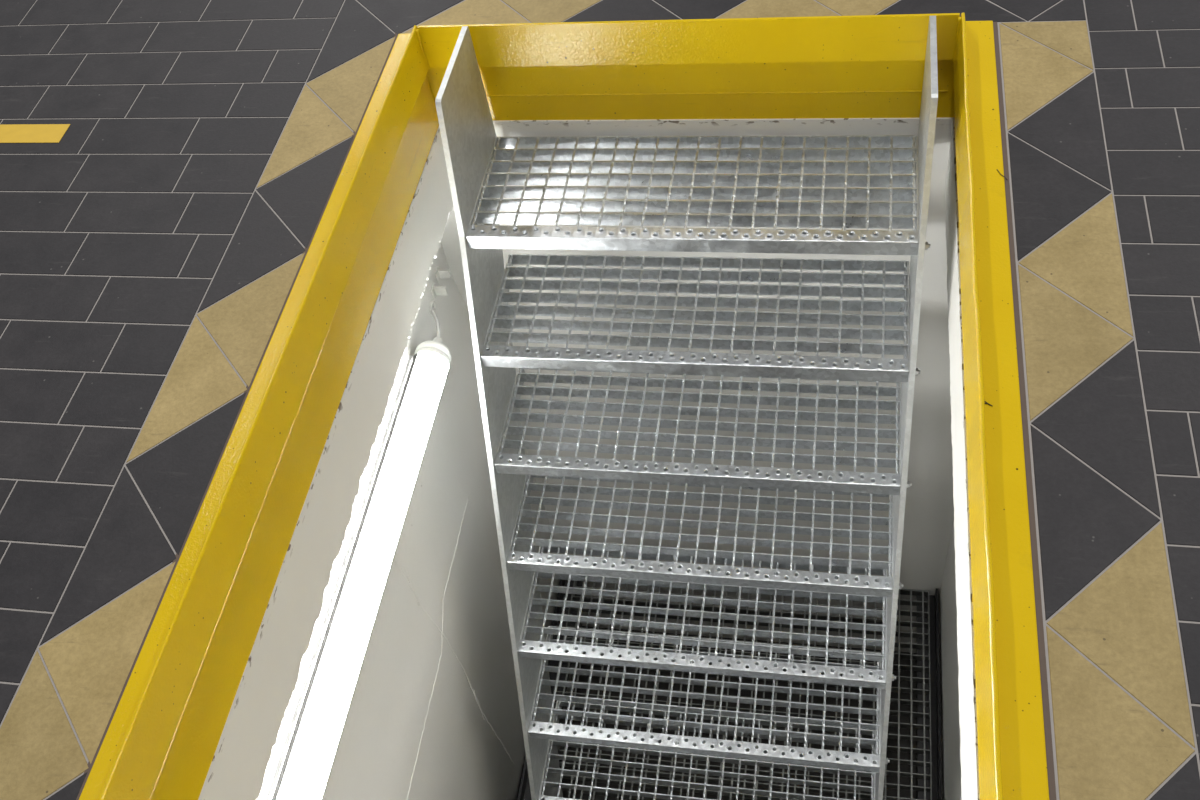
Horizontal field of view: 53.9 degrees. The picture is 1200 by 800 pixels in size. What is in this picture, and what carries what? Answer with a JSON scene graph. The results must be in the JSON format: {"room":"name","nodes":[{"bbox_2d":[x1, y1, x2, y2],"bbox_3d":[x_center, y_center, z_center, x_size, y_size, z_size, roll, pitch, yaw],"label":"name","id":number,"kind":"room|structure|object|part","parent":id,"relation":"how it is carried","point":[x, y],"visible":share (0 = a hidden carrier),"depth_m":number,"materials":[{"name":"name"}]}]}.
{"room":"vehicle repair garage","nodes":[
{"label":"vehicle repair garage","id":0,"kind":"room"},
{"bbox_2d":[198,127,581,799],"bbox_3d":[-0.506,1.518,2.234,0.139,2.261,3.514,2,53,11],"label":"wall","id":1,"kind":"structure","parent":0,"point":[433,713],"depth_m":2.43,"materials":[{"name":"paint"}]},
{"bbox_2d":[266,308,451,799],"bbox_3d":[-0.477,0.521,2.045,0.088,0.079,1.859,2,53,11],"label":"tube light","id":2,"kind":"object","parent":1,"relation":"attached to","point":[305,761],"visible":1,"depth_m":2.15,"materials":[{"name":"white"}]},
{"bbox_2d":[429,301,435,314],"bbox_3d":[-0.370,-0.204,2.618,0.006,0.032,0.032,2,53,11],"label":"socket","id":3,"kind":"object","parent":1,"relation":"attached to","point":[432,304],"visible":0.94,"depth_m":2.61,"materials":[{"name":"plastic"}]},
{"bbox_2d":[431,283,447,298],"bbox_3d":[-0.355,-0.242,2.624,0.030,0.028,0.024,2,53,11],"label":"bracket","id":4,"kind":"object","parent":1,"relation":"attached to","point":[436,290],"visible":1,"depth_m":2.62,"materials":[{"name":"white metal"}]},
{"bbox_3d":[-0.368,-0.242,2.627,0.003,0.028,0.024,2,53,11],"label":"plate","id":5,"kind":"part","parent":4,"relation":"part of","materials":[{"name":"white metal"}]},
{"bbox_2d":[435,266,451,281],"bbox_3d":[-0.349,-0.281,2.646,0.030,0.028,0.024,2,53,11],"label":"bracket","id":6,"kind":"object","parent":1,"relation":"attached to","point":[440,273],"visible":1,"depth_m":2.64,"materials":[{"name":"white metal"}]},
{"bbox_3d":[-0.362,-0.281,2.649,0.003,0.028,0.024,2,53,11],"label":"plate","id":7,"kind":"part","parent":6,"relation":"part of","materials":[{"name":"white metal"}]},
{"bbox_2d":[517,579,582,799],"bbox_3d":[-0.204,1.192,3.283,0.072,0.046,1.662,2,53,11],"label":"support angle","id":8,"kind":"object","parent":1,"relation":"attached to","point":[524,793],"visible":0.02,"depth_m":3.59,"materials":[{"name":"black metal"}]},
{"bbox_2d":[0,0,1199,799],"bbox_3d":[-0.249,0.435,1.366,4.500,0.030,4.280,2,53,11],"label":"floor","id":9,"kind":"structure","parent":0,"point":[151,256],"depth_m":1.79,"materials":[{"name":"grey tile"}]},
{"bbox_2d":[0,124,69,142],"bbox_3d":[-1.224,-0.506,2.246,0.464,0.001,0.052,2,53,11],"label":"tape","id":10,"kind":"object","parent":9,"relation":"on","point":[9,133],"visible":1,"depth_m":2.21,"materials":[{"name":"yellow plastic"}]},
{"bbox_2d":[79,12,1049,799],"bbox_3d":[-0.111,0.759,1.171,1.085,0.230,3.508,2,53,11],"label":"frame","id":11,"kind":"object","parent":9,"relation":"attached to","point":[161,740],"visible":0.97,"depth_m":1.82,"materials":[{"name":"yellow paint"}]},
{"bbox_3d":[-0.622,0.694,1.216,0.061,0.087,3.507,2,53,11],"label":"rail","id":12,"kind":"part","parent":11,"relation":"part of","materials":[{"name":"yellow metal"}]},
{"bbox_3d":[0.143,-0.657,2.140,0.970,0.085,0.042,2,53,11],"label":"rail","id":13,"kind":"part","parent":11,"relation":"part of","materials":[{"name":"yellow metal"}]},
{"bbox_3d":[0.379,0.736,1.013,0.065,0.087,3.507,2,53,11],"label":"rail","id":14,"kind":"part","parent":11,"relation":"part of","materials":[{"name":"yellow metal"}]},
{"bbox_2d":[76,22,1055,799],"bbox_3d":[-0.122,0.732,1.113,1.100,0.030,3.550,2,53,11],"label":"trim","id":15,"kind":"structure","parent":9,"relation":"attached to","point":[1040,631],"depth_m":1.55,"materials":[{"name":"grey metal"}]},
{"bbox_2d":[441,118,953,652],"bbox_3d":[0.365,0.128,3.170,1.280,2.261,0.060,2,53,11],"label":"wall","id":16,"kind":"structure","parent":0,"point":[929,504],"depth_m":2.94,"materials":[{"name":"paint"}]},
{"bbox_2d":[559,626,917,799],"bbox_3d":[0.242,2.217,2.976,1.164,0.050,3.514,2,53,11],"label":"floor","id":17,"kind":"structure","parent":0,"point":[892,792],"depth_m":3.81,"materials":[{"name":"concrete"}]},
{"bbox_2d":[938,119,979,799],"bbox_3d":[0.624,1.565,2.005,0.185,2.261,3.514,2,53,11],"label":"wall","id":18,"kind":"structure","parent":0,"point":[959,742],"depth_m":1.94,"materials":[{"name":"paint"}]},
{"bbox_2d":[917,588,941,799],"bbox_3d":[0.859,1.236,3.066,0.059,0.050,1.662,2,53,11],"label":"support angle","id":19,"kind":"object","parent":18,"relation":"attached to","point":[933,599],"visible":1,"depth_m":3.36,"materials":[{"name":"black metal"}]},
{"bbox_2d":[552,580,931,799],"bbox_3d":[0.338,1.190,3.195,1.084,0.030,1.592,2,53,11],"label":"floor grating","id":20,"kind":"structure","parent":19,"relation":"on","point":[910,592],"depth_m":3.41,"materials":[{"name":"metal"}]},
{"bbox_2d":[435,16,937,799],"bbox_3d":[0.213,0.355,2.559,0.860,2.014,1.033,2,53,11],"label":"staircase","id":21,"kind":"structure","parent":20,"relation":"on","point":[477,160],"depth_m":2.40,"materials":[{"name":"metal"}]},
{"bbox_3d":[-0.224,-0.399,2.294,0.003,0.051,0.278,2,53,11],"label":"plate","id":22,"kind":"part","parent":21,"relation":"part of","materials":[{"name":"metal"}]},
{"bbox_3d":[-0.208,-0.181,2.417,0.003,0.051,0.278,2,53,11],"label":"plate","id":23,"kind":"part","parent":21,"relation":"part of","materials":[{"name":"metal"}]},
{"bbox_3d":[-0.192,0.038,2.539,0.003,0.051,0.278,2,53,11],"label":"plate","id":24,"kind":"part","parent":21,"relation":"part of","materials":[{"name":"metal"}]},
{"bbox_3d":[-0.177,0.256,2.662,0.003,0.051,0.278,2,53,11],"label":"plate","id":25,"kind":"part","parent":21,"relation":"part of","materials":[{"name":"metal"}]},
{"bbox_3d":[-0.161,0.475,2.784,0.003,0.051,0.278,2,53,11],"label":"plate","id":26,"kind":"part","parent":21,"relation":"part of","materials":[{"name":"metal"}]},
{"bbox_3d":[-0.145,0.693,2.907,0.003,0.051,0.278,2,53,11],"label":"plate","id":27,"kind":"part","parent":21,"relation":"part of","materials":[{"name":"metal"}]},
{"bbox_3d":[-0.129,0.912,3.029,0.003,0.051,0.278,2,53,11],"label":"plate","id":28,"kind":"part","parent":21,"relation":"part of","materials":[{"name":"metal"}]},
{"bbox_3d":[0.665,0.945,2.868,0.003,0.051,0.278,2,53,11],"label":"plate","id":29,"kind":"part","parent":21,"relation":"part of","materials":[{"name":"silver metal"}]},
{"bbox_3d":[0.650,0.727,2.745,0.003,0.051,0.278,2,53,11],"label":"plate","id":30,"kind":"part","parent":21,"relation":"part of","materials":[{"name":"silver metal"}]},
{"bbox_3d":[0.634,0.508,2.623,0.003,0.051,0.278,2,53,11],"label":"plate","id":31,"kind":"part","parent":21,"relation":"part of","materials":[{"name":"silver metal"}]},
{"bbox_3d":[0.618,0.289,2.500,0.003,0.051,0.278,2,53,11],"label":"plate","id":32,"kind":"part","parent":21,"relation":"part of","materials":[{"name":"silver metal"}]},
{"bbox_3d":[0.603,0.071,2.378,0.003,0.051,0.278,2,53,11],"label":"plate","id":33,"kind":"part","parent":21,"relation":"part of","materials":[{"name":"silver metal"}]},
{"bbox_3d":[0.587,-0.147,2.255,0.003,0.051,0.278,2,53,11],"label":"plate","id":34,"kind":"part","parent":21,"relation":"part of","materials":[{"name":"silver metal"}]},
{"bbox_3d":[0.571,-0.366,2.133,0.003,0.051,0.278,2,53,11],"label":"plate","id":35,"kind":"part","parent":21,"relation":"part of","materials":[{"name":"silver metal"}]}
]}

